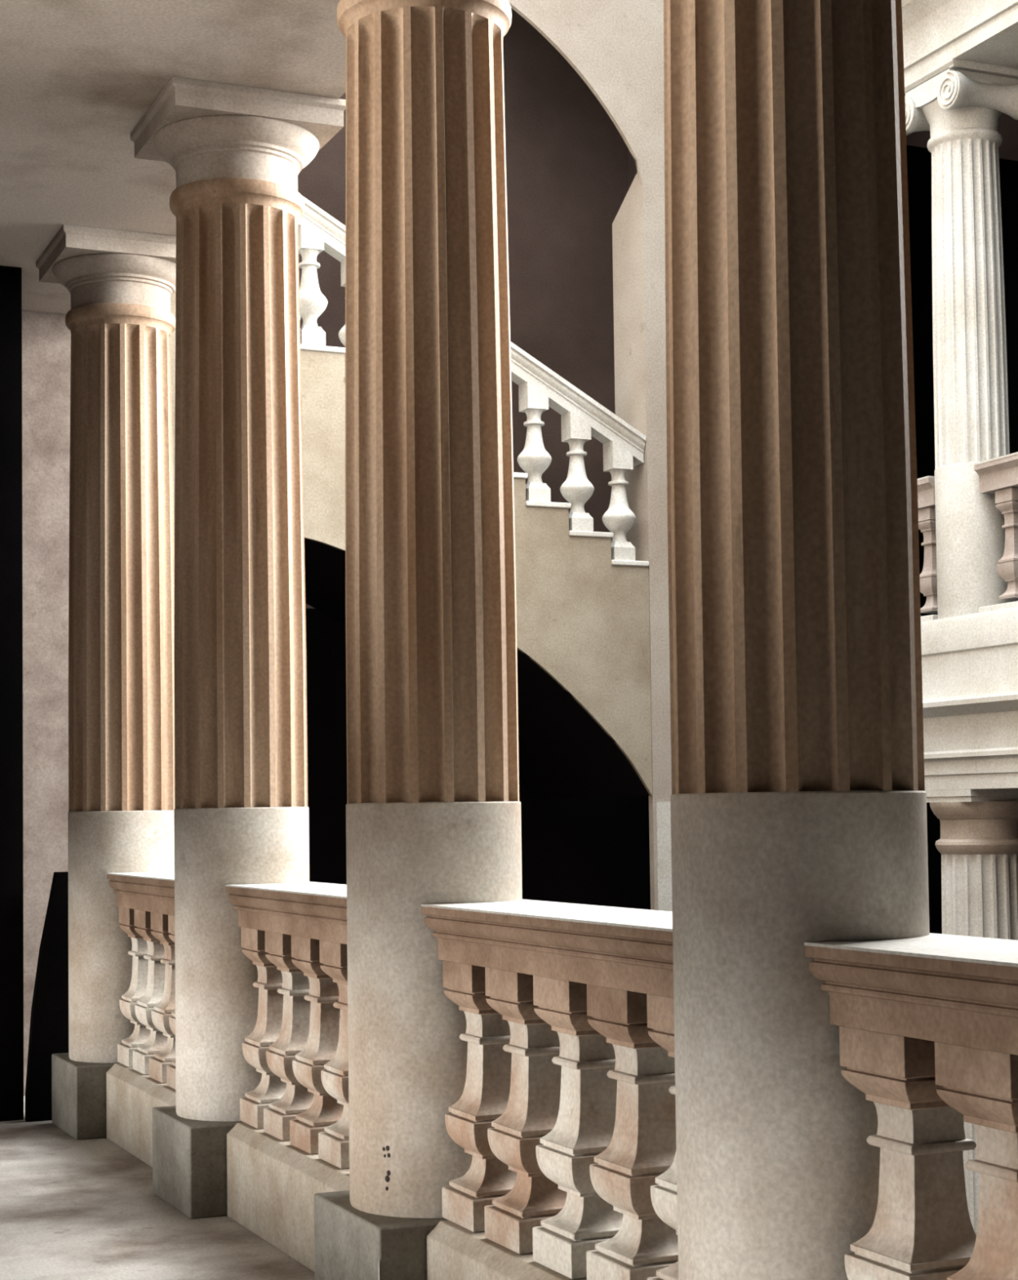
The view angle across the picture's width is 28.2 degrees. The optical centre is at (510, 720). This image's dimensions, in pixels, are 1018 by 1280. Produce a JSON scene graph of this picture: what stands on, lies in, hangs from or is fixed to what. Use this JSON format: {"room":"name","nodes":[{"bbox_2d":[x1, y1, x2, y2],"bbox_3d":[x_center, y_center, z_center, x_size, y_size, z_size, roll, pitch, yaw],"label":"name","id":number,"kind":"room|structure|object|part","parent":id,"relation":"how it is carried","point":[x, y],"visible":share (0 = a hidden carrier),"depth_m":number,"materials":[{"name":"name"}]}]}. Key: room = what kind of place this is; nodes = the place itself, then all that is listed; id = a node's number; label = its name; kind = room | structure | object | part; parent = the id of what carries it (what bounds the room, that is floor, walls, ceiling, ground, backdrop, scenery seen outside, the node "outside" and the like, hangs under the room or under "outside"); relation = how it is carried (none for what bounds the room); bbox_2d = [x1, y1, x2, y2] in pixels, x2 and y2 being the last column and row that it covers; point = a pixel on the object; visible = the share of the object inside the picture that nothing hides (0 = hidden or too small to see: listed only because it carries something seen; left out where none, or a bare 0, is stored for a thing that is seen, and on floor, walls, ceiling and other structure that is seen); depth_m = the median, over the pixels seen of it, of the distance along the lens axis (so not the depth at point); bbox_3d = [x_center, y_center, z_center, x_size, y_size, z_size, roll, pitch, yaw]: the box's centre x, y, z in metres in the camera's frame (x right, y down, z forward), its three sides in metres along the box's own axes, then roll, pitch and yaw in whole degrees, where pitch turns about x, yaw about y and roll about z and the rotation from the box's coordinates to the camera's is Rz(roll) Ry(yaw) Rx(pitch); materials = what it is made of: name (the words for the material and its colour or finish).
{"room":"historic interior","nodes":[
{"label":"historic interior","id":0,"kind":"room"},
{"bbox_2d":[0,1096,314,1279],"bbox_3d":[-1.521,1.623,3.075,4.700,0.250,13.000,0,-3,-24],"label":"floor","id":1,"kind":"structure","parent":0,"point":[71,1208],"depth_m":6.62,"materials":[{"name":"stone"}]},
{"bbox_2d":[24,871,68,1122],"bbox_3d":[-2.033,1.229,9.047,0.254,1.097,0.060,0,-3,-24],"label":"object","id":2,"kind":"structure","parent":1,"relation":"on","point":[49,1020],"depth_m":9.01,"materials":[{"name":"black"}]},
{"bbox_2d":[35,224,176,1140],"bbox_3d":[-1.692,-0.155,8.853,0.624,3.834,0.624,0,-3,-24],"label":"stone column","id":3,"kind":"structure","parent":1,"relation":"on","point":[121,284],"depth_m":8.69,"materials":[{"name":"beige stone"}]},
{"bbox_2d":[106,871,175,1167],"bbox_3d":[-1.272,1.165,7.960,0.344,1.104,1.613,0,-3,-24],"label":"balustrade","id":4,"kind":"object","parent":1,"relation":"on","point":[144,1079],"visible":0.44,"depth_m":8.14,"materials":[{"name":"brown stone"}]},
{"bbox_3d":[-1.271,0.617,7.990,0.324,0.005,1.613,0,-3,-24],"label":"rail","id":5,"kind":"part","parent":4,"relation":"part of","materials":[{"name":"stone"}]},
{"bbox_3d":[-1.270,0.686,7.986,0.322,0.139,1.610,0,-3,-24],"label":"handrail","id":6,"kind":"part","parent":4,"relation":"part of","materials":[{"name":"brown stone"}]},
{"bbox_2d":[129,75,346,1219],"bbox_3d":[-0.952,-0.242,7.166,0.624,3.834,0.624,0,-3,-24],"label":"stone column","id":7,"kind":"structure","parent":1,"relation":"on","point":[237,153],"depth_m":7.00,"materials":[{"name":"beige stone"}]},
{"bbox_2d":[225,881,349,1271],"bbox_3d":[-0.533,1.078,6.274,0.344,1.104,1.613,0,-3,-24],"label":"balustrade","id":8,"kind":"object","parent":1,"relation":"on","point":[291,1145],"visible":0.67,"depth_m":6.32,"materials":[{"name":"brown stone"}]},
{"bbox_3d":[-0.531,0.530,6.303,0.324,0.005,1.613,0,-3,-24],"label":"rail","id":9,"kind":"part","parent":8,"relation":"part of","materials":[{"name":"stone"}]},
{"bbox_3d":[-0.531,0.599,6.300,0.322,0.139,1.610,0,-3,-24],"label":"handrail","id":10,"kind":"part","parent":8,"relation":"part of","materials":[{"name":"brown stone"}]},
{"bbox_2d":[314,0,522,1279],"bbox_3d":[-0.213,-0.329,5.479,0.624,3.834,0.624,0,-3,-24],"label":"stone column","id":11,"kind":"structure","parent":1,"relation":"on","point":[433,805],"depth_m":5.31,"materials":[{"name":"beige stone"}]},
{"bbox_2d":[421,899,678,1279],"bbox_3d":[0.206,0.991,4.587,0.344,1.104,1.613,0,-3,-24],"label":"balustrade","id":12,"kind":"object","parent":1,"relation":"on","point":[565,1113],"visible":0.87,"depth_m":4.57,"materials":[{"name":"brown stone"}]},
{"bbox_3d":[0.208,0.443,4.616,0.324,0.005,1.613,0,-3,-24],"label":"rail","id":13,"kind":"part","parent":12,"relation":"part of","materials":[{"name":"stone"}]},
{"bbox_3d":[0.208,0.512,4.613,0.322,0.139,1.610,0,-3,-24],"label":"handrail","id":14,"kind":"part","parent":12,"relation":"part of","materials":[{"name":"brown stone"}]},
{"bbox_2d":[663,0,929,1279],"bbox_3d":[0.526,-0.416,3.792,0.624,3.834,0.624,0,-3,-24],"label":"stone column","id":15,"kind":"structure","parent":1,"relation":"on","point":[798,797],"depth_m":3.60,"materials":[{"name":"brown stone"}]},
{"bbox_2d":[804,933,1017,1279],"bbox_3d":[0.968,0.902,2.847,0.344,1.104,1.728,0,-3,-24],"label":"balustrade","id":16,"kind":"object","parent":1,"relation":"on","point":[928,1024],"visible":1,"depth_m":3.33,"materials":[{"name":"brown stone"}]},
{"bbox_3d":[0.970,0.353,2.876,0.324,0.005,1.728,0,-3,-24],"label":"rail","id":17,"kind":"part","parent":16,"relation":"part of","materials":[{"name":"stone"}]},
{"bbox_3d":[0.971,0.423,2.872,0.322,0.139,1.727,0,-3,-24],"label":"handrail","id":18,"kind":"part","parent":16,"relation":"part of","materials":[{"name":"brown stone"}]},
{"bbox_2d":[0,0,346,314],"bbox_3d":[-1.540,-2.489,3.279,4.780,0.315,13.000,0,-3,-24],"label":"ceiling","id":19,"kind":"structure","parent":0,"point":[77,77],"depth_m":6.89,"materials":[{"name":"paint"}]},
{"bbox_2d":[297,7,637,608],"bbox_3d":[-0.716,-0.980,12.634,4.910,9.800,2.800,0,-3,-24],"label":"wall","id":20,"kind":"structure","parent":0,"point":[570,171],"depth_m":14.53,"materials":[{"name":"brown paint"}]},
{"bbox_2d":[22,310,71,1096],"bbox_3d":[-2.304,-0.088,10.135,0.333,3.834,0.415,0,-3,-24],"label":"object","id":21,"kind":"structure","parent":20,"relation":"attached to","point":[46,336],"depth_m":9.94,"materials":[{"name":"stone"}]},
{"bbox_2d":[507,0,671,910],"bbox_3d":[0.089,-1.054,11.236,4.557,9.800,0.390,0,-3,-24],"label":"wall","id":22,"kind":"structure","parent":0,"point":[615,46],"depth_m":11.40,"materials":[{"name":"paint"}]},
{"bbox_2d":[170,291,652,799],"bbox_3d":[-0.832,-1.019,11.486,2.804,2.946,1.612,0,-3,-24],"label":"staircase","id":23,"kind":"structure","parent":22,"relation":"attached to","point":[584,713],"depth_m":11.16,"materials":[{"name":"stone"}]},
{"bbox_2d":[297,195,645,560],"bbox_3d":[-0.668,-2.111,10.833,3.040,2.440,0.190,0,-3,-24],"label":"balustrade","id":24,"kind":"object","parent":23,"relation":"on","point":[540,388],"visible":0.33,"depth_m":11.16,"materials":[{"name":"stone"}]},
{"bbox_2d":[656,801,672,911],"bbox_3d":[1.563,2.149,11.499,1.588,3.385,0.008,0,-3,-24],"label":"trim","id":25,"kind":"structure","parent":22,"relation":"attached to","point":[663,808],"depth_m":11.26,"materials":[{"name":"stone"}]},
{"bbox_2d":[920,606,1017,790],"bbox_3d":[4.218,-0.290,6.776,0.560,0.905,10.990,0,-3,-24],"label":"entablature","id":26,"kind":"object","parent":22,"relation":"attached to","point":[970,662],"depth_m":10.45,"materials":[{"name":"stone"}]},
{"bbox_2d":[305,145,942,933],"bbox_3d":[0.247,-0.968,13.165,7.000,9.800,0.200,0,-3,-24],"label":"wall","id":27,"kind":"structure","parent":0,"point":[581,851],"depth_m":13.05,"materials":[{"name":"black paint"}]},
{"bbox_2d":[906,111,1017,160],"bbox_3d":[5.296,-3.776,7.434,2.380,0.150,11.000,0,-3,-24],"label":"ceiling","id":28,"kind":"structure","parent":0,"point":[1008,126],"depth_m":12.04,"materials":[{"name":"brown paint"}]},
{"bbox_2d":[999,158,1017,601],"bbox_3d":[6.270,-1.268,8.387,0.200,9.800,16.200,0,-3,-24],"label":"wall","id":29,"kind":"structure","parent":0,"point":[1008,169],"depth_m":14.37,"materials":[{"name":"paint"}]},
{"bbox_3d":[3.172,3.726,6.663,6.800,0.250,16.000,0,-3,-24],"label":"floor","id":30,"kind":"structure","parent":0,"visible":0},
{"bbox_2d":[924,788,1017,1234],"bbox_3d":[2.524,2.081,10.710,0.540,3.424,0.540,0,-3,-24],"label":"column","id":31,"kind":"structure","parent":30,"relation":"on","point":[977,845],"depth_m":10.58,"materials":[{"name":"stone"}]},
{"bbox_3d":[5.339,-0.594,7.288,2.380,0.280,11.000,0,-3,-24],"label":"floor","id":32,"kind":"structure","parent":0,"visible":0},
{"bbox_2d":[916,475,937,622],"bbox_3d":[2.204,-0.903,11.435,0.244,0.800,0.898,0,-3,-24],"label":"gallery balustrade","id":33,"kind":"object","parent":32,"relation":"on","point":[926,485],"visible":0.26,"depth_m":11.10,"materials":[{"name":"grey stone"}]},
{"bbox_3d":[2.199,-1.298,11.453,0.244,0.010,0.898,0,-3,-24],"label":"rail","id":34,"kind":"part","parent":33,"relation":"part of","materials":[{"name":"stone"}]},
{"bbox_3d":[2.200,-1.220,11.450,0.240,0.145,0.898,0,-3,-24],"label":"handrail","id":35,"kind":"part","parent":33,"relation":"part of","materials":[{"name":"grey stone"}]},
{"bbox_2d":[904,57,1017,618],"bbox_3d":[2.469,-1.998,10.896,0.518,2.930,0.606,0,-3,-24],"label":"column","id":36,"kind":"structure","parent":32,"relation":"on","point":[961,103],"depth_m":10.75,"materials":[{"name":"stone"}]},
{"bbox_2d":[905,66,1017,108],"bbox_3d":[2.451,-3.369,10.959,0.470,0.125,0.400,0,-3,-24],"label":"column capital","id":37,"kind":"object","parent":36,"relation":"on","point":[925,91],"depth_m":10.81,"materials":[{"name":"stone"}]},
{"bbox_2d":[973,452,1017,613],"bbox_3d":[2.904,-0.986,9.839,0.244,0.800,1.783,0,-3,-24],"label":"gallery balustrade","id":38,"kind":"object","parent":32,"relation":"on","point":[998,476],"visible":0.92,"depth_m":10.46,"materials":[{"name":"grey stone"}]},
{"bbox_3d":[2.898,-1.380,9.857,0.244,0.010,1.783,0,-3,-24],"label":"rail","id":39,"kind":"part","parent":38,"relation":"part of","materials":[{"name":"stone"}]},
{"bbox_3d":[2.899,-1.303,9.854,0.240,0.145,1.783,0,-3,-24],"label":"handrail","id":40,"kind":"part","parent":38,"relation":"part of","materials":[{"name":"grey stone"}]},
{"bbox_3d":[-3.673,-0.493,1.914,0.200,3.930,12.400,0,-3,-24],"label":"wall","id":41,"kind":"structure","parent":0,"visible":0},
{"bbox_2d":[0,265,23,1121],"bbox_3d":[-4.103,-0.147,8.309,4.146,3.834,0.080,0,-3,-24],"label":"door","id":42,"kind":"structure","parent":41,"relation":"in","point":[11,912],"depth_m":9.08,"materials":[{"name":"black"}]},
{"bbox_3d":[4.288,-5.286,7.065,0.260,1.840,10.990,0,-3,-24],"label":"wall","id":43,"kind":"structure","parent":0,"visible":0},
{"bbox_2d":[901,0,1017,135],"bbox_3d":[4.076,-4.019,6.906,0.760,0.700,10.990,0,-3,-24],"label":"entablature","id":44,"kind":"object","parent":43,"relation":"attached to","point":[935,32],"depth_m":10.64,"materials":[{"name":"stone"}]}
]}

